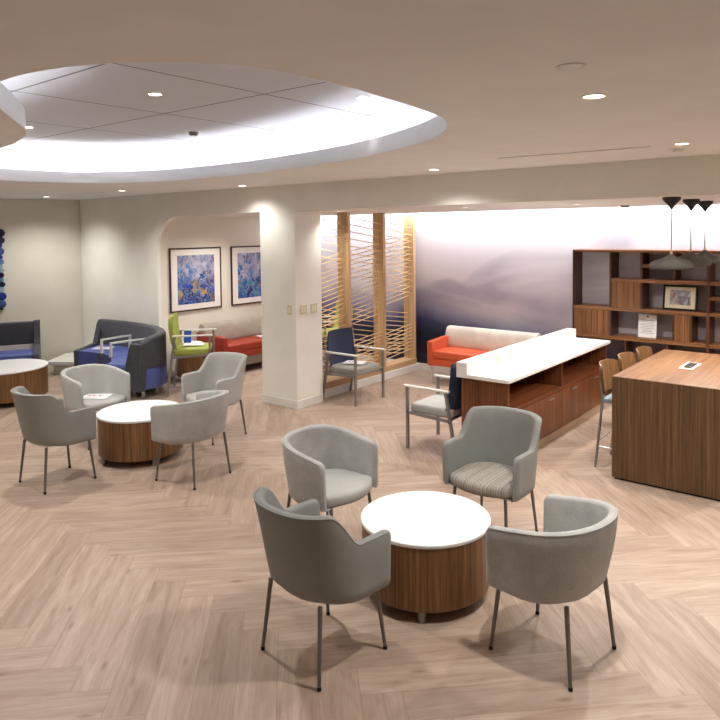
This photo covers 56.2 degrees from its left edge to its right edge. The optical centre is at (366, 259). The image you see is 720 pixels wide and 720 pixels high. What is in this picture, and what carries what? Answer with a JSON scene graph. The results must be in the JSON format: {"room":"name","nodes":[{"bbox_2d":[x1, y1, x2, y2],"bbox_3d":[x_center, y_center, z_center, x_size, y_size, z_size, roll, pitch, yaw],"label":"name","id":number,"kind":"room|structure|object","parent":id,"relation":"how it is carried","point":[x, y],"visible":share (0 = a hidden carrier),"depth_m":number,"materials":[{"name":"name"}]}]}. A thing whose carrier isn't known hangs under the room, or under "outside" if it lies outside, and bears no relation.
{"room":"waiting room","nodes":[
{"label":"waiting room","id":0,"kind":"room"},
{"bbox_2d":[0,199,83,366],"bbox_3d":[-8.458,0.515,9.116,8.700,2.775,0.120,-2,3,-33],"label":"wall","id":1,"kind":"structure","parent":0,"point":[42,266],"depth_m":11.13,"materials":[{"name":"beige paint"}]},
{"bbox_2d":[0,229,6,309],"bbox_3d":[-6.158,0.153,10.514,0.939,1.332,0.062,-2,3,-33],"label":"wall art","id":2,"kind":"object","parent":1,"relation":"attached to","point":[3,295],"visible":1,"depth_m":10.72,"materials":[{"name":"blue plastic"}]},
{"bbox_2d":[1,62,409,149],"bbox_3d":[-1.870,-1.194,5.008,9.600,0.001,6.800,1,3,38],"label":"ceiling","id":3,"kind":"structure","parent":0,"point":[108,106],"depth_m":5.28,"materials":[{"name":"white paint"}]},
{"bbox_2d":[147,92,162,95],"bbox_3d":[-1.524,-1.188,4.848,0.113,0.005,0.113,1,3,38],"label":"recessed light","id":4,"kind":"object","parent":3,"relation":"in","point":[150,93],"visible":1,"depth_m":4.85,"materials":[{"name":"white paint"}]},
{"bbox_2d":[186,131,199,135],"bbox_3d":[-1.719,-1.246,6.676,0.140,0.040,0.140,1,3,38],"label":"sprinkler","id":5,"kind":"object","parent":3,"relation":"attached to","point":[191,133],"visible":1,"depth_m":6.64,"materials":[{"name":"white paint"}]},
{"bbox_2d":[355,96,369,99],"bbox_3d":[-0.032,-1.213,5.054,0.113,0.005,0.113,1,3,38],"label":"recessed light","id":6,"kind":"object","parent":3,"relation":"in","point":[357,97],"visible":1,"depth_m":5.04,"materials":[{"name":"white paint"}]},
{"bbox_2d":[160,216,261,370],"bbox_3d":[-2.258,0.296,11.259,0.120,2.900,2.826,1,3,38],"label":"wall","id":7,"kind":"structure","parent":0,"point":[224,232],"depth_m":10.79,"materials":[{"name":"beige paint"}]},
{"bbox_2d":[167,370,176,377],"bbox_3d":[-2.192,1.694,11.277,0.012,0.105,2.826,1,3,38],"label":"baseboard","id":8,"kind":"structure","parent":7,"relation":"attached to","point":[173,371],"depth_m":10.28,"materials":[{"name":"white paint"}]},
{"bbox_2d":[169,247,221,312],"bbox_3d":[-2.684,0.304,10.598,0.028,0.985,0.985,1,3,38],"label":"framed print","id":9,"kind":"object","parent":7,"relation":"attached to","point":[195,277],"visible":1,"depth_m":10.57,"materials":[{"name":"blue paper"}]},
{"bbox_2d":[177,254,214,304],"bbox_3d":[-2.682,0.309,10.597,0.002,0.760,0.704,1,3,38],"label":"artwork","id":10,"kind":"object","parent":9,"relation":"attached to","point":[195,272],"depth_m":10.59},
{"bbox_2d":[230,245,260,305],"bbox_3d":[-1.940,0.257,11.533,0.028,0.985,0.985,1,3,38],"label":"framed print","id":11,"kind":"object","parent":7,"relation":"attached to","point":[245,261],"visible":0.57,"depth_m":11.38,"materials":[{"name":"blue paper"}]},
{"bbox_2d":[237,252,260,298],"bbox_3d":[-1.938,0.262,11.531,0.002,0.760,0.704,1,3,38],"label":"artwork","id":12,"kind":"object","parent":11,"relation":"attached to","point":[248,263],"depth_m":11.45},
{"bbox_2d":[0,106,436,171],"bbox_3d":[-1.546,-0.998,5.162,3.483,0.431,6.810,-2,3,-33],"label":"light","id":13,"kind":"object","parent":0,"point":[11,157],"depth_m":7.57,"materials":[{"name":"white paint"}]},
{"bbox_2d":[260,211,322,400],"bbox_3d":[-0.971,0.616,8.668,0.620,2.456,0.471,1,3,38],"label":"column","id":14,"kind":"structure","parent":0,"point":[290,241],"depth_m":8.47,"materials":[{"name":"white paint"}]},
{"bbox_2d":[287,305,291,314],"bbox_3d":[-0.963,0.626,8.356,0.072,0.116,0.009,1,3,38],"label":"light switch","id":15,"kind":"object","parent":14,"relation":"attached to","point":[289,311],"visible":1,"depth_m":8.35,"materials":[{"name":"beige plastic"}]},
{"bbox_2d":[262,394,322,409],"bbox_3d":[-0.962,1.790,8.714,0.640,0.105,0.481,1,3,38],"label":"baseboard","id":16,"kind":"structure","parent":14,"relation":"attached to","point":[269,399],"depth_m":8.51,"materials":[{"name":"white paint"}]},
{"bbox_2d":[300,304,306,314],"bbox_3d":[-0.789,0.623,8.391,0.009,0.116,0.118,1,3,38],"label":"light switch","id":17,"kind":"object","parent":14,"relation":"attached to","point":[303,308],"visible":1,"depth_m":8.39,"materials":[{"name":"beige plastic"}]},
{"bbox_2d":[311,303,316,312],"bbox_3d":[-0.671,0.616,8.540,0.009,0.116,0.118,1,3,38],"label":"light switch","id":18,"kind":"object","parent":14,"relation":"attached to","point":[313,306],"visible":1,"depth_m":8.54,"materials":[{"name":"beige plastic"}]},
{"bbox_2d":[0,355,719,719],"bbox_3d":[-1.862,1.998,5.279,16.661,0.001,12.741,1,3,38],"label":"floor","id":19,"kind":"structure","parent":0,"point":[126,594],"depth_m":3.93,"materials":[{"name":"brown wood"}]},
{"bbox_2d":[0,320,40,359],"bbox_3d":[-5.811,1.404,9.805,1.900,0.885,0.660,-2,3,-23],"label":"sofa","id":20,"kind":"object","parent":19,"relation":"on","point":[22,339],"visible":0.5,"depth_m":10.20,"materials":[{"name":"fabric"}]},
{"bbox_2d":[0,359,48,403],"bbox_3d":[-4.802,1.643,8.956,1.040,0.458,1.040,0,3,18],"label":"table","id":21,"kind":"object","parent":19,"relation":"on","point":[32,374],"visible":0.82,"depth_m":8.76,"materials":[{"name":"brown wood"}]},
{"bbox_2d":[10,386,96,494],"bbox_3d":[-2.789,1.549,5.989,0.615,0.856,0.627,1,3,38],"label":"tub chair","id":22,"kind":"object","parent":19,"relation":"on","point":[44,420],"visible":1,"depth_m":5.75,"materials":[{"name":"grey fabric"}]},
{"bbox_2d":[48,352,73,373],"bbox_3d":[-4.802,1.685,10.896,0.850,0.210,0.850,1,3,38],"label":"side table","id":23,"kind":"object","parent":19,"relation":"on","point":[64,361],"visible":0.3,"depth_m":10.60,"materials":[{"name":"white paint"}]},
{"bbox_2d":[61,364,129,449],"bbox_3d":[-2.908,1.542,7.180,0.593,0.772,0.616,1,3,34],"label":"tub chair","id":24,"kind":"object","parent":19,"relation":"on","point":[79,381],"visible":0.82,"depth_m":7.28,"materials":[{"name":"grey fabric"}]},
{"bbox_2d":[83,394,112,398],"bbox_3d":[-2.880,1.456,7.174,0.280,0.002,0.216,0,2,3],"label":"leaflet","id":25,"kind":"object","parent":24,"relation":"on","point":[88,396],"visible":0.96,"depth_m":7.16,"materials":[{"name":"white paper"}]},
{"bbox_2d":[74,319,166,397],"bbox_3d":[-3.593,1.400,9.878,0.934,0.840,2.320,-3,3,-40],"label":"curved sofa","id":26,"kind":"object","parent":19,"relation":"on","point":[139,350],"visible":0.78,"depth_m":9.51,"materials":[{"name":"grey fabric"}]},
{"bbox_2d":[96,400,182,465],"bbox_3d":[-2.234,1.714,6.660,0.810,0.458,0.810,-2,3,-37],"label":"table","id":27,"kind":"object","parent":19,"relation":"on","point":[124,429],"visible":0.83,"depth_m":6.32,"materials":[{"name":"brown wood"}]},
{"bbox_2d":[177,341,202,379],"bbox_3d":[-2.667,1.525,10.129,0.400,0.550,0.400,-1,2,-11],"label":"table","id":28,"kind":"object","parent":19,"relation":"on","point":[185,365],"visible":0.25,"depth_m":9.96,"materials":[{"name":"brown wood"}]},
{"bbox_2d":[184,331,190,342],"bbox_3d":[-2.702,1.150,10.138,0.110,0.198,0.061,0,2,3],"label":"stand","id":29,"kind":"object","parent":28,"relation":"on","point":[186,339],"visible":0.71,"depth_m":10.14,"materials":[{"name":"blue plastic"}]},
{"bbox_2d":[150,390,230,489],"bbox_3d":[-1.555,1.575,6.058,0.593,0.772,0.616,1,3,29],"label":"tub chair","id":30,"kind":"object","parent":19,"relation":"on","point":[204,418],"visible":1,"depth_m":5.81,"materials":[{"name":"grey fabric"}]},
{"bbox_2d":[167,312,215,396],"bbox_3d":[-2.423,1.292,9.335,0.618,1.082,0.618,-1,2,-7],"label":"chair","id":31,"kind":"object","parent":19,"relation":"on","point":[175,334],"visible":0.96,"depth_m":9.09,"materials":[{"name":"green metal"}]},
{"bbox_2d":[182,343,204,345],"bbox_3d":[-2.397,1.173,9.333,0.280,0.002,0.216,-1,2,-5],"label":"leaflet","id":32,"kind":"object","parent":31,"relation":"on","point":[185,344],"visible":1,"depth_m":9.31,"materials":[{"name":"white paper"}]},
{"bbox_2d":[181,352,246,444],"bbox_3d":[-1.629,1.480,7.320,0.615,0.856,0.627,1,3,37],"label":"tub chair","id":33,"kind":"object","parent":19,"relation":"on","point":[219,370],"visible":0.83,"depth_m":7.41,"materials":[{"name":"grey fabric"}]},
{"bbox_2d":[197,316,261,364],"bbox_3d":[-1.889,1.367,11.036,0.655,0.772,1.700,1,3,38],"label":"bench sofa","id":34,"kind":"object","parent":19,"relation":"on","point":[236,335],"visible":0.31,"depth_m":10.72,"materials":[{"name":"red fabric"}]},
{"bbox_2d":[228,337,261,351],"bbox_3d":[-2.119,1.351,10.729,0.615,0.115,0.759,1,3,38],"label":"seat cushion","id":35,"kind":"object","parent":34,"relation":"on","point":[235,344],"depth_m":10.64,"materials":[{"name":"red fabric"}]},
{"bbox_2d":[248,334,261,338],"bbox_3d":[-1.643,1.321,11.328,0.615,0.115,0.759,1,3,38],"label":"seat cushion","id":36,"kind":"object","parent":34,"relation":"on","point":[249,335],"depth_m":11.14,"materials":[{"name":"red fabric"}]},
{"bbox_2d":[253,486,390,691],"bbox_3d":[-0.253,1.627,3.513,0.627,0.856,0.615,-3,3,-44],"label":"tub chair","id":37,"kind":"object","parent":19,"relation":"on","point":[310,555],"visible":1,"depth_m":3.27,"materials":[{"name":"grey fabric"}]},
{"bbox_2d":[282,424,377,515],"bbox_3d":[-0.276,1.617,4.739,0.593,0.772,0.616,1,3,38],"label":"tub chair","id":38,"kind":"object","parent":19,"relation":"on","point":[334,466],"visible":0.93,"depth_m":4.78,"materials":[{"name":"grey fabric"}]},
{"bbox_2d":[322,300,354,371],"bbox_3d":[-0.556,1.215,10.671,0.618,1.082,0.618,-2,3,-31],"label":"chair","id":39,"kind":"object","parent":19,"relation":"on","point":[336,308],"visible":0.21,"depth_m":10.53,"materials":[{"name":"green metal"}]},
{"bbox_2d":[323,327,385,406],"bbox_3d":[-0.178,1.380,8.838,0.618,0.902,0.618,1,3,38],"label":"chair","id":40,"kind":"object","parent":19,"relation":"on","point":[340,343],"visible":0.95,"depth_m":8.83,"materials":[{"name":"blue fabric"}]},
{"bbox_2d":[343,360,366,363],"bbox_3d":[-0.160,1.350,8.854,0.280,0.002,0.216,0,3,18],"label":"leaflet","id":41,"kind":"object","parent":40,"relation":"on","point":[347,361],"visible":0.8,"depth_m":8.84,"materials":[{"name":"white paper"}]},
{"bbox_2d":[321,212,419,397],"bbox_3d":[0.009,0.557,9.747,0.230,2.460,2.350,1,3,38],"label":"screen","id":42,"kind":"object","parent":19,"relation":"on","point":[335,385],"visible":0.77,"depth_m":9.91,"materials":[{"name":"brown wood"}]},
{"bbox_2d":[361,491,490,622],"bbox_3d":[0.358,1.794,4.129,0.790,0.458,0.790,0,2,8],"label":"table","id":43,"kind":"object","parent":19,"relation":"on","point":[438,539],"visible":0.77,"depth_m":3.83,"materials":[{"name":"brown wood"}]},
{"bbox_2d":[403,364,461,447],"bbox_3d":[0.796,1.454,6.858,0.618,0.902,0.618,1,3,38],"label":"chair","id":44,"kind":"object","parent":19,"relation":"on","point":[448,405],"visible":0.54,"depth_m":6.65,"materials":[{"name":"grey fabric"}]},
{"bbox_2d":[427,325,540,382],"bbox_3d":[1.655,1.394,9.520,1.500,0.772,0.655,1,3,38],"label":"bench sofa","id":45,"kind":"object","parent":19,"relation":"on","point":[459,343],"visible":0.47,"depth_m":9.66,"materials":[{"name":"orange fabric"}]},
{"bbox_2d":[433,346,487,360],"bbox_3d":[1.388,1.357,9.717,0.659,0.115,0.615,1,3,38],"label":"seat cushion","id":46,"kind":"object","parent":45,"relation":"on","point":[440,353],"depth_m":9.60,"materials":[{"name":"orange fabric"}]},
{"bbox_2d":[442,406,541,531],"bbox_3d":[0.926,1.557,4.869,0.615,0.856,0.627,1,3,39],"label":"tub chair","id":47,"kind":"object","parent":19,"relation":"on","point":[494,453],"visible":0.97,"depth_m":4.93,"materials":[{"name":"beige fabric"}]},
{"bbox_2d":[456,328,609,448],"bbox_3d":[1.913,1.398,7.332,0.545,0.945,2.715,1,3,38],"label":"sideboard","id":48,"kind":"object","parent":19,"relation":"on","point":[555,376],"visible":0.78,"depth_m":7.12,"materials":[{"name":"cherry walnut wood grain"},{"name":"white solid surface"}]},
{"bbox_2d":[467,337,609,383],"bbox_3d":[1.913,1.053,7.314,0.535,0.035,2.705,1,3,38],"label":"countertop","id":49,"kind":"structure","parent":48,"relation":"on","point":[513,370],"depth_m":6.96,"materials":[{"name":"white stone"}]},
{"bbox_2d":[510,361,599,408],"bbox_3d":[1.919,1.353,7.335,0.470,0.035,2.550,1,3,38],"label":"open shelf","id":50,"kind":"object","parent":48,"relation":"attached to","point":[525,393],"depth_m":7.19,"materials":[{"name":"brown wood"}]},
{"bbox_2d":[486,494,618,691],"bbox_3d":[0.978,1.657,3.509,0.616,0.772,0.593,-3,3,-44],"label":"tub chair","id":51,"kind":"object","parent":19,"relation":"on","point":[565,562],"visible":1,"depth_m":3.28,"materials":[{"name":"grey fabric"}]},
{"bbox_2d":[594,359,618,466],"bbox_3d":[2.407,1.437,6.254,0.482,0.951,0.454,1,3,38],"label":"counter stool","id":52,"kind":"object","parent":19,"relation":"on","point":[608,368],"visible":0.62,"depth_m":6.34,"materials":[{"name":"brown wood"}]},
{"bbox_2d":[618,352,635,371],"bbox_3d":[2.715,1.418,6.609,0.482,0.951,0.454,1,3,38],"label":"counter stool","id":53,"kind":"object","parent":19,"relation":"on","point":[626,360],"visible":0.22,"depth_m":6.79,"materials":[{"name":"brown wood"}]},
{"bbox_2d":[636,346,652,362],"bbox_3d":[3.020,1.402,6.928,0.482,0.951,0.454,1,3,38],"label":"counter stool","id":54,"kind":"object","parent":19,"relation":"on","point":[643,352],"visible":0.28,"depth_m":7.11,"materials":[{"name":"brown wood"}]},
{"bbox_2d":[572,249,719,395],"bbox_3d":[3.681,0.850,8.173,2.332,1.931,0.297,1,3,38],"label":"shelving unit","id":55,"kind":"object","parent":19,"relation":"on","point":[627,294],"visible":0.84,"depth_m":8.33,"materials":[{"name":"brown wood"}]},
{"bbox_2d":[638,314,656,337],"bbox_3d":[3.465,0.820,8.328,0.216,0.284,0.036,1,3,38],"label":"notice sheet","id":56,"kind":"object","parent":55,"relation":"on","point":[647,323],"visible":1,"depth_m":8.32,"materials":[{"name":"white paper"}]},
{"bbox_2d":[662,285,697,310],"bbox_3d":[3.747,0.458,8.064,0.390,0.300,0.060,2,3,42],"label":"framed picture","id":57,"kind":"object","parent":55,"relation":"on","point":[675,297],"visible":1,"depth_m":8.05,"materials":[{"name":"black plastic"}]},
{"bbox_2d":[669,290,690,305],"bbox_3d":[3.744,0.458,8.061,0.236,0.176,0.003,2,-4,42],"label":"print","id":58,"kind":"object","parent":57,"relation":"attached to","point":[677,297],"depth_m":8.06},
{"bbox_2d":[612,349,719,500],"bbox_3d":[3.001,1.445,6.280,0.880,0.918,1.640,1,3,38],"label":"table","id":59,"kind":"object","parent":19,"relation":"on","point":[666,405],"visible":1,"depth_m":5.68,"materials":[{"name":"brown wood"}]},
{"bbox_2d":[682,362,698,367],"bbox_3d":[3.012,0.986,6.280,0.080,0.002,0.288,1,3,38],"label":"socket","id":60,"kind":"object","parent":59,"relation":"attached to","point":[688,364],"depth_m":6.27,"materials":[{"name":"black plastic"}]},
{"bbox_2d":[0,0,719,199],"bbox_3d":[-2.796,-0.737,4.498,14.800,0.001,8.414,1,3,38],"label":"ceiling","id":61,"kind":"structure","parent":0,"point":[487,68],"depth_m":2.25,"materials":[{"name":"paint"}]},
{"bbox_2d":[0,82,446,182],"bbox_3d":[-1.544,-0.841,5.168,2.705,0.125,6.031,-2,3,-33],"label":"trim","id":62,"kind":"structure","parent":61,"relation":"attached to","point":[427,130],"depth_m":6.26,"materials":[{"name":"white paint"}]},
{"bbox_2d":[556,62,585,70],"bbox_3d":[0.722,-0.680,2.384,0.100,0.008,0.100,1,3,38],"label":"ceiling speaker","id":63,"kind":"object","parent":61,"relation":"attached to","point":[567,66],"visible":1,"depth_m":2.37,"materials":[{"name":"white paint"}]},
{"bbox_2d":[497,146,650,158],"bbox_3d":[1.527,-0.805,5.088,1.164,0.005,0.034,1,3,35],"label":"ceiling vent","id":64,"kind":"object","parent":61,"relation":"in","point":[644,146],"visible":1,"depth_m":5.05,"materials":[{"name":"metal"}]},
{"bbox_2d":[580,93,607,99],"bbox_3d":[0.986,-0.708,2.927,0.113,0.005,0.113,1,3,38],"label":"recessed light","id":65,"kind":"object","parent":61,"relation":"in","point":[595,95],"visible":1,"depth_m":2.92,"materials":[{"name":"white paint"}]},
{"bbox_2d":[669,148,686,151],"bbox_3d":[2.274,-0.798,4.929,0.120,0.020,0.120,1,3,38],"label":"sprinkler","id":66,"kind":"object","parent":61,"relation":"attached to","point":[673,149],"visible":1,"depth_m":4.90,"materials":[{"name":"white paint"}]},
{"bbox_2d":[673,142,690,144],"bbox_3d":[2.155,-0.791,4.613,0.113,0.005,0.113,1,3,38],"label":"recessed light","id":67,"kind":"object","parent":61,"relation":"in","point":[683,143],"visible":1,"depth_m":4.59,"materials":[{"name":"white paint"}]},
{"bbox_2d":[80,154,719,345],"bbox_3d":[0.387,0.499,7.319,13.280,2.775,0.060,1,3,38],"label":"wall partition","id":68,"kind":"structure","parent":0,"point":[121,236],"depth_m":8.09,"materials":[{"name":"white paint"}]},
{"bbox_2d":[196,195,719,216],"bbox_3d":[2.007,-0.628,7.576,11.105,0.050,2.446,1,3,38],"label":"ceiling","id":69,"kind":"structure","parent":0,"point":[651,201],"depth_m":7.72,"materials":[{"name":"paint"}]},
{"bbox_2d":[649,197,693,269],"bbox_3d":[2.588,-0.226,5.731,0.354,0.608,0.354,1,3,38],"label":"pendant lamp","id":70,"kind":"object","parent":69,"relation":"hanging from","point":[670,262],"visible":1,"depth_m":5.66,"materials":[{"name":"grey metal"}]},
{"bbox_2d":[678,199,711,265],"bbox_3d":[2.983,-0.251,6.208,0.354,0.608,0.354,-1,2,-2],"label":"pendant lamp","id":71,"kind":"object","parent":69,"relation":"hanging from","point":[697,260],"visible":0.85,"depth_m":6.14,"materials":[{"name":"grey metal"}]},
{"bbox_2d":[696,201,719,262],"bbox_3d":[3.332,-0.273,6.646,0.354,0.608,0.354,-2,3,-36],"label":"pendant lamp","id":72,"kind":"object","parent":69,"relation":"hanging from","point":[704,205],"visible":0.62,"depth_m":6.59,"materials":[{"name":"grey metal"}]},
{"bbox_2d":[321,204,719,363],"bbox_3d":[2.976,0.338,8.981,11.300,2.900,0.120,1,3,38],"label":"wall","id":73,"kind":"structure","parent":0,"point":[511,270],"depth_m":9.56,"materials":[{"name":"grey paint"}]},
{"bbox_2d":[322,350,449,373],"bbox_3d":[0.763,1.686,10.725,5.285,0.105,0.012,1,3,38],"label":"baseboard","id":74,"kind":"structure","parent":73,"relation":"attached to","point":[423,366],"depth_m":10.57,"materials":[{"name":"white paint"}]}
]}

